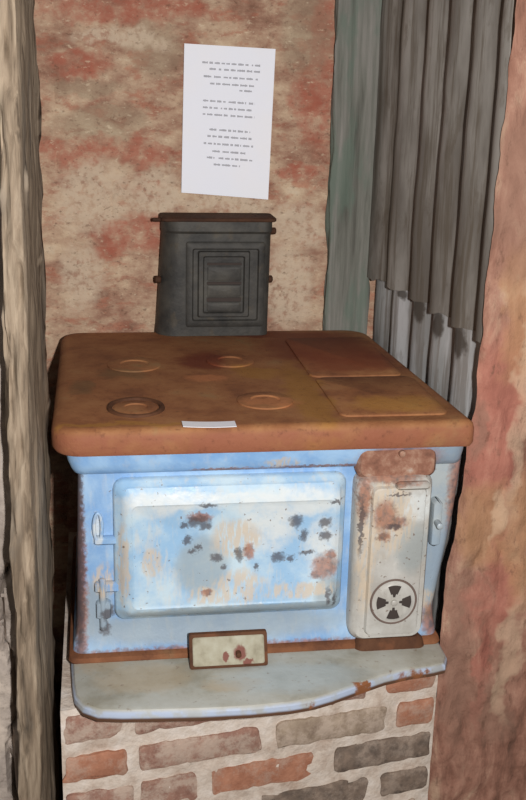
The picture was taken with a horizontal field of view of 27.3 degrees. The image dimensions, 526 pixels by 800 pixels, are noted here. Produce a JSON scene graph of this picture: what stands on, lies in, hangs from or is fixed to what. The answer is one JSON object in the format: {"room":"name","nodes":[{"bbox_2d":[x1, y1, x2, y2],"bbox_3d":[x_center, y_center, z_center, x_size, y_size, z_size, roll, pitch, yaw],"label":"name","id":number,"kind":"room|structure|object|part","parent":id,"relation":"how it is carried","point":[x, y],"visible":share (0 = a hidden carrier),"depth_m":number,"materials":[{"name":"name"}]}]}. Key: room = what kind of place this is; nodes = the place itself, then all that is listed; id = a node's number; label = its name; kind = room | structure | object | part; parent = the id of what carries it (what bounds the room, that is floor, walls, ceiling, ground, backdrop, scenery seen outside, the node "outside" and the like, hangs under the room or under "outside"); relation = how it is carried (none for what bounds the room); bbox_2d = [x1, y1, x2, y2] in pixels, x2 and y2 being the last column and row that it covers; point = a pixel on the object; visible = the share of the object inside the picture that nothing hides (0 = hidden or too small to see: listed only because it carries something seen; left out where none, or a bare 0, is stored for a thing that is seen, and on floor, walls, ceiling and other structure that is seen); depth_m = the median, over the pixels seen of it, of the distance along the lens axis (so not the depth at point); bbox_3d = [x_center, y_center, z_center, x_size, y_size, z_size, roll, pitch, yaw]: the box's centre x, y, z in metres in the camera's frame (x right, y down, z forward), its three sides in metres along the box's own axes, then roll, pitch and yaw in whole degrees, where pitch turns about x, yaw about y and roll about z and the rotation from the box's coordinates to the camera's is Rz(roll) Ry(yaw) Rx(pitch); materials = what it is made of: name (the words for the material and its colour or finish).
{"room":"old rustic kitchen","nodes":[
{"label":"old rustic kitchen","id":0,"kind":"room"},
{"bbox_2d":[0,210,18,799],"bbox_3d":[-0.735,-0.095,2.079,0.538,2.000,0.757,-1,17,-9],"label":"wall","id":1,"kind":"structure","parent":0,"point":[9,739],"depth_m":1.90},
{"bbox_2d":[55,690,62,777],"bbox_3d":[0.065,1.273,1.201,3.200,0.061,4.000,-1,17,-9],"label":"floor","id":2,"kind":"structure","parent":0,"point":[57,692],"depth_m":2.72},
{"bbox_2d":[0,0,62,799],"bbox_3d":[-0.392,0.003,1.792,0.064,2.000,0.274,-1,17,-7],"label":"timber post","id":3,"kind":"object","parent":2,"relation":"on","point":[27,396],"visible":1,"depth_m":1.72,"materials":[{"name":"brown wood"}]},
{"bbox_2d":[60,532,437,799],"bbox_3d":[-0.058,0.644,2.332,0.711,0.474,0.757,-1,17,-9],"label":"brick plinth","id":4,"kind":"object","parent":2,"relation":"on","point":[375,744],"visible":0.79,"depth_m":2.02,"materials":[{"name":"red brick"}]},
{"bbox_2d":[51,330,473,721],"bbox_3d":[-0.036,0.188,2.192,0.743,0.481,0.862,-1,17,-9],"label":"range","id":5,"kind":"object","parent":4,"relation":"on","point":[287,559],"depth_m":1.95,"materials":[{"name":"metal"}]},
{"bbox_3d":[-0.092,0.042,1.853,0.093,0.002,0.030,0,17,-5],"label":"paper strip","id":6,"kind":"part","parent":5,"relation":"part of","materials":[{"name":"white paper"}]},
{"bbox_2d":[152,212,275,335],"bbox_3d":[-0.112,-0.286,2.466,0.279,0.268,0.090,-1,17,-9],"label":"box","id":7,"kind":"object","parent":5,"relation":"on","point":[213,278],"visible":1,"depth_m":2.43,"materials":[{"name":"black metal"}]},
{"bbox_3d":[-0.086,-0.261,2.445,0.178,0.193,0.025,-1,17,-9],"label":"plate","id":8,"kind":"part","parent":7,"relation":"part of","materials":[{"name":"black metal"}]},
{"bbox_3d":[-0.058,0.266,1.950,0.417,0.273,0.034,-1,17,-9],"label":"oven door","id":9,"kind":"part","parent":5,"relation":"part of","materials":[{"name":"blue metal"}]},
{"bbox_3d":[-0.047,0.385,2.266,0.700,0.016,0.554,-1,17,-9],"label":"moulding","id":10,"kind":"part","parent":5,"relation":"part of","materials":[{"name":"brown metal"}]},
{"bbox_2d":[71,643,446,721],"bbox_3d":[-0.006,0.479,2.022,0.696,0.026,0.362,-1,17,-9],"label":"shelf","id":11,"kind":"object","parent":5,"relation":"attached to","point":[148,684],"depth_m":1.93,"materials":[{"name":"grey metal"}]},
{"bbox_2d":[51,330,473,456],"bbox_3d":[-0.042,-0.035,2.202,0.743,0.050,0.710,-1,17,-9],"label":"cooktop","id":12,"kind":"object","parent":5,"relation":"in","point":[316,393],"depth_m":2.00,"materials":[{"name":"metal"}]},
{"bbox_3d":[-0.025,0.026,2.155,0.713,0.048,0.560,-1,17,-9],"label":"cornice","id":13,"kind":"part","parent":5,"relation":"part of","materials":[{"name":"blue metal"}]},
{"bbox_3d":[0.232,0.286,1.998,0.142,0.334,0.056,-1,17,-9],"label":"firebox door","id":14,"kind":"part","parent":5,"relation":"part of","materials":[{"name":"beige metal"}]},
{"bbox_2d":[323,0,381,334],"bbox_3d":[0.197,-0.221,2.573,0.113,2.000,0.025,-1,17,-9],"label":"timber post","id":15,"kind":"object","parent":2,"relation":"on","point":[357,22],"visible":0.53,"depth_m":2.46,"materials":[{"name":"wood"}]},
{"bbox_2d":[34,0,516,689],"bbox_3d":[-0.102,-0.236,2.595,1.350,2.000,0.114,-1,17,-9],"label":"wall","id":16,"kind":"structure","parent":0,"point":[111,72],"depth_m":2.43,"materials":[{"name":"paint"}]},
{"bbox_2d":[181,43,275,199],"bbox_3d":[-0.079,-0.617,2.416,0.206,0.334,0.005,-1,17,-9],"label":"paper notice","id":17,"kind":"object","parent":16,"relation":"attached to","point":[228,90],"visible":1,"depth_m":2.42,"materials":[{"name":"white paper"}]},
{"bbox_2d":[428,0,525,799],"bbox_3d":[0.676,-0.045,2.041,0.670,2.000,0.142,-1,17,-9],"label":"wall","id":18,"kind":"structure","parent":0,"point":[479,741],"depth_m":2.04,"materials":[{"name":"red paint"}]},
{"bbox_2d":[373,279,480,696],"bbox_3d":[0.331,0.300,2.396,0.030,1.115,0.655,-2,17,-12],"label":"sheet","id":19,"kind":"object","parent":18,"relation":"attached to","point":[445,357],"visible":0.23,"depth_m":2.21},
{"bbox_2d":[367,0,513,342],"bbox_3d":[0.345,-0.635,2.107,0.037,0.928,0.656,-2,17,-13],"label":"sheet","id":20,"kind":"object","parent":18,"relation":"attached to","point":[443,74],"visible":1,"depth_m":2.13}
]}

